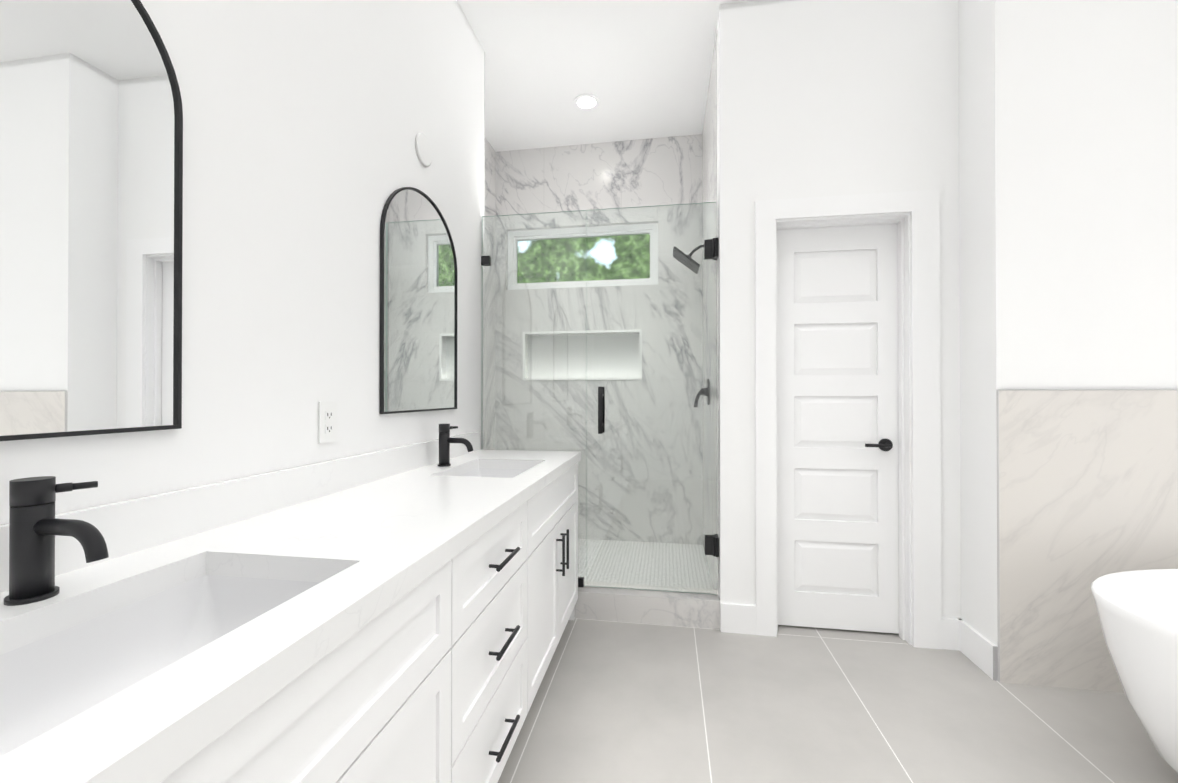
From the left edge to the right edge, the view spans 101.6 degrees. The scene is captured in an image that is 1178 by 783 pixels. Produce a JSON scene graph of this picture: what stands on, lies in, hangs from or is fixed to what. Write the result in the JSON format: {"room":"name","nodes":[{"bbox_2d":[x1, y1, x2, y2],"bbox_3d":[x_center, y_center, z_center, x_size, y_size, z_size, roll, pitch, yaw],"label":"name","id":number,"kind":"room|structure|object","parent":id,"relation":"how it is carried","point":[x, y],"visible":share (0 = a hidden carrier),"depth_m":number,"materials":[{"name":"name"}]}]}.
{"room":"bathroom","nodes":[
{"label":"bathroom","id":0,"kind":"room"},
{"bbox_2d":[0,0,483,524],"bbox_3d":[-1.109,-0.386,0.682,0.340,3.150,4.240,0,0,9],"label":"wall","id":1,"kind":"structure","parent":0,"point":[306,122],"depth_m":1.35,"materials":[{"name":"paint"}]},
{"bbox_2d":[0,0,182,440],"bbox_3d":[-0.923,-0.387,0.715,0.013,0.928,0.626,0,0,9],"label":"mirror","id":2,"kind":"object","parent":1,"relation":"attached to","point":[91,169],"visible":0.98,"depth_m":0.86,"materials":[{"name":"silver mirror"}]},
{"bbox_2d":[0,432,479,595],"bbox_3d":[-0.849,0.261,1.140,0.020,0.100,3.036,0,0,9],"label":"backsplash","id":3,"kind":"structure","parent":1,"relation":"attached to","point":[33,549],"depth_m":1.00,"materials":[{"name":"white stone"}]},
{"bbox_2d":[318,401,336,442],"bbox_3d":[-0.801,0.093,1.476,0.008,0.124,0.076,0,0,9],"label":"outlet","id":4,"kind":"object","parent":1,"relation":"attached to","point":[327,425],"visible":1,"depth_m":1.47,"materials":[{"name":"plastic"}]},
{"bbox_2d":[380,187,457,413],"bbox_3d":[-0.704,-0.380,2.054,0.013,0.928,0.626,0,0,9],"label":"mirror","id":5,"kind":"object","parent":1,"relation":"attached to","point":[418,315],"visible":0.98,"depth_m":1.99,"materials":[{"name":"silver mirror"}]},
{"bbox_2d":[415,133,431,166],"bbox_3d":[-0.706,-1.034,2.058,0.008,0.132,0.132,0,0,9],"label":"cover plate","id":6,"kind":"object","parent":1,"relation":"attached to","point":[423,149],"visible":0.98,"depth_m":2.04,"materials":[{"name":"plastic"}]},
{"bbox_2d":[484,52,484,449],"bbox_3d":[-0.767,-0.375,2.778,0.340,3.150,0.008,0,0,9],"label":"wall","id":7,"kind":"structure","parent":0,"point":[484,242],"depth_m":2.75,"materials":[{"name":"paint"}]},
{"bbox_2d":[485,138,495,449],"bbox_3d":[-0.936,-0.373,3.167,0.120,3.150,1.720,0,0,9],"label":"wall","id":8,"kind":"structure","parent":0,"point":[490,181],"depth_m":3.78,"materials":[{"name":"stone"}]},
{"bbox_2d":[495,134,702,544],"bbox_3d":[0.059,-0.370,3.815,1.635,3.150,0.120,0,0,9],"label":"wall","id":9,"kind":"structure","parent":0,"point":[639,174],"depth_m":3.73,"materials":[{"name":"stone"}]},
{"bbox_2d":[523,329,641,379],"bbox_3d":[-0.055,-0.284,3.815,0.950,0.388,0.091,0,0,9],"label":"niche","id":10,"kind":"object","parent":9,"relation":"attached to","point":[633,368],"depth_m":3.84,"materials":[{"name":"stone"}]},
{"bbox_2d":[508,223,657,289],"bbox_3d":[-0.058,-1.063,3.850,1.215,0.488,0.055,0,0,9],"label":"window","id":11,"kind":"structure","parent":9,"relation":"in","point":[557,235],"depth_m":3.84,"materials":[{"name":"glass"}]},
{"bbox_2d":[457,0,751,151],"bbox_3d":[1.141,-2.010,0.880,4.960,0.100,5.580,0,0,9],"label":"ceiling","id":12,"kind":"structure","parent":0,"point":[640,69],"depth_m":2.89,"materials":[{"name":"paint"}]},
{"bbox_2d":[574,94,599,110],"bbox_3d":[-0.016,-1.943,3.227,0.176,0.006,0.176,0,0,9],"label":"recessed light","id":13,"kind":"object","parent":12,"relation":"in","point":[586,102],"visible":1,"depth_m":3.22,"materials":[{"name":"paint"}]},
{"bbox_2d":[578,539,712,588],"bbox_3d":[-0.040,1.227,3.204,1.635,0.150,1.100,0,0,9],"label":"floor","id":14,"kind":"structure","parent":0,"point":[612,555],"depth_m":3.22,"materials":[{"name":"tile"}]},
{"bbox_2d":[702,27,717,590],"bbox_3d":[0.836,-0.373,3.130,0.120,3.150,1.220,0,0,9],"label":"wall","id":15,"kind":"structure","parent":0,"point":[709,163],"depth_m":2.94,"materials":[{"name":"stone"}]},
{"bbox_2d":[673,245,703,273],"bbox_3d":[0.656,-0.874,3.102,0.222,0.190,0.200,0,0,9],"label":"shower head","id":16,"kind":"object","parent":15,"relation":"attached to","point":[688,257],"depth_m":3.08},
{"bbox_2d":[694,378,709,406],"bbox_3d":[0.720,0.010,3.087,0.091,0.186,0.170,0,0,9],"label":"shower valve","id":17,"kind":"object","parent":15,"relation":"attached to","point":[707,391],"depth_m":3.07,"materials":[{"name":"black metal"}]},
{"bbox_2d":[498,618,1177,782],"bbox_3d":[1.102,1.236,0.252,4.840,0.100,4.360,0,0,9],"label":"floor","id":18,"kind":"structure","parent":0,"point":[621,702],"depth_m":1.76,"materials":[{"name":"tile"}]},
{"bbox_2d":[0,456,580,782],"bbox_3d":[-0.561,0.773,1.082,0.606,0.835,3.020,0,0,9],"label":"bathroom vanity","id":19,"kind":"object","parent":18,"relation":"on","point":[403,614],"depth_m":0.84,"materials":[{"name":"paint"}]},
{"bbox_2d":[0,748,107,782],"bbox_3d":[-0.749,0.328,0.016,0.580,0.045,0.850,0,0,9],"label":"countertop","id":20,"kind":"structure","parent":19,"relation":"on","point":[15,767],"depth_m":0.39,"materials":[{"name":"white stone"}]},
{"bbox_2d":[0,575,320,754],"bbox_3d":[-0.619,0.424,0.668,0.330,0.140,0.480,0,0,9],"label":"sink","id":21,"kind":"object","parent":20,"relation":"in","point":[49,676],"depth_m":0.77,"materials":[{"name":"ceramic"}]},
{"bbox_2d":[4,476,108,605],"bbox_3d":[-0.780,0.220,0.729,0.158,0.178,0.090,0,0,9],"label":"faucet","id":22,"kind":"object","parent":19,"relation":"on","point":[33,525],"depth_m":0.70,"materials":[{"name":"black metal"}]},
{"bbox_2d":[437,424,472,466],"bbox_3d":[-0.564,0.227,2.056,0.158,0.178,0.090,0,0,9],"label":"faucet","id":23,"kind":"object","parent":19,"relation":"on","point":[445,440],"depth_m":2.03,"materials":[{"name":"black metal"}]},
{"bbox_2d":[448,448,579,467],"bbox_3d":[-0.356,0.340,2.422,0.580,0.045,0.346,0,0,9],"label":"countertop","id":24,"kind":"structure","parent":19,"relation":"on","point":[526,459],"depth_m":2.27,"materials":[{"name":"white stone"}]},
{"bbox_2d":[459,468,528,477],"bbox_3d":[-0.400,0.431,2.011,0.330,0.140,0.480,0,0,9],"label":"sink","id":25,"kind":"object","parent":24,"relation":"in","point":[468,472],"depth_m":2.25,"materials":[{"name":"ceramic"}]},
{"bbox_2d":[575,581,719,628],"bbox_3d":[0.034,1.129,2.600,1.295,0.140,0.150,0,0,9],"label":"shower curb","id":26,"kind":"structure","parent":18,"relation":"on","point":[663,607],"depth_m":2.49,"materials":[{"name":"stone"}]},
{"bbox_2d":[481,202,718,594],"bbox_3d":[0.034,0.035,2.601,1.290,2.043,0.109,0,0,9],"label":"glass","id":27,"kind":"object","parent":26,"relation":"on","point":[711,544],"visible":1,"depth_m":2.58,"materials":[{"name":"clear glass"}]},
{"bbox_2d":[1091,569,1177,772],"bbox_3d":[2.379,0.904,1.250,1.700,0.575,0.804,0,0,9],"label":"bathtub","id":28,"kind":"object","parent":18,"relation":"on","point":[1137,610],"visible":1,"depth_m":1.40,"materials":[{"name":"ceramic"}]},
{"bbox_2d":[717,0,960,618],"bbox_3d":[1.204,-0.377,2.389,1.085,3.150,0.125,0,0,9],"label":"wall","id":29,"kind":"structure","parent":0,"point":[842,98],"depth_m":2.34,"materials":[{"name":"paint"}]},
{"bbox_2d":[777,224,898,633],"bbox_3d":[1.238,0.177,2.421,0.588,2.018,0.035,0,0,9],"label":"closet door","id":30,"kind":"structure","parent":29,"relation":"in","point":[837,411],"depth_m":2.40,"materials":[{"name":"paint"}]},
{"bbox_2d":[865,439,892,450],"bbox_3d":[1.417,0.263,2.346,0.136,0.062,0.054,0,0,9],"label":"door handle","id":31,"kind":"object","parent":30,"relation":"attached to","point":[884,444],"depth_m":2.35,"materials":[{"name":"black metal"}]},
{"bbox_2d":[755,189,940,648],"bbox_3d":[1.241,0.128,2.371,0.823,2.140,0.143,0,0,9],"label":"door frame","id":32,"kind":"structure","parent":29,"relation":"attached to","point":[922,207],"depth_m":2.29,"materials":[{"name":"paint"}]},
{"bbox_2d":[959,0,1177,646],"bbox_3d":[2.706,-0.379,2.017,2.000,3.150,0.375,0,0,9],"label":"wall","id":33,"kind":"structure","parent":0,"point":[1068,172],"depth_m":1.96,"materials":[{"name":"paint"}]},
{"bbox_2d":[720,603,995,679],"bbox_3d":[1.174,1.127,2.198,1.085,0.140,0.246,0,0,9],"label":"baseboard","id":34,"kind":"structure","parent":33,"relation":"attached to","point":[974,646],"depth_m":2.23,"materials":[{"name":"paint"}]},
{"bbox_2d":[993,646,997,680],"bbox_3d":[1.682,1.126,1.988,0.015,0.140,0.004,0,0,9],"label":"baseboard cut end","id":35,"kind":"structure","parent":33,"relation":"attached to","point":[995,663],"depth_m":1.99,"materials":[{"name":"white wood"}]},
{"bbox_2d":[996,389,1177,389],"bbox_3d":[2.675,-0.007,1.824,2.000,0.004,0.013,0,0,9],"label":"trim","id":36,"kind":"structure","parent":33,"relation":"attached to","point":[1086,389],"depth_m":1.93,"materials":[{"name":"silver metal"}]},
{"bbox_2d":[996,390,1177,692],"bbox_3d":[2.675,0.595,1.821,2.000,1.200,0.012,0,0,9],"label":"tile wainscot","id":37,"kind":"structure","parent":33,"relation":"attached to","point":[1087,488],"depth_m":1.93,"materials":[{"name":"tile"}]},
{"label":"outside","id":38,"kind":"structure","parent":0,"visible":0},
{"bbox_2d":[518,234,649,282],"bbox_3d":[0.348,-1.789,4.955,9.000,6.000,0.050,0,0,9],"label":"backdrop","id":39,"kind":"structure","parent":38,"point":[576,261],"depth_m":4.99,"materials":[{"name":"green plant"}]}
]}

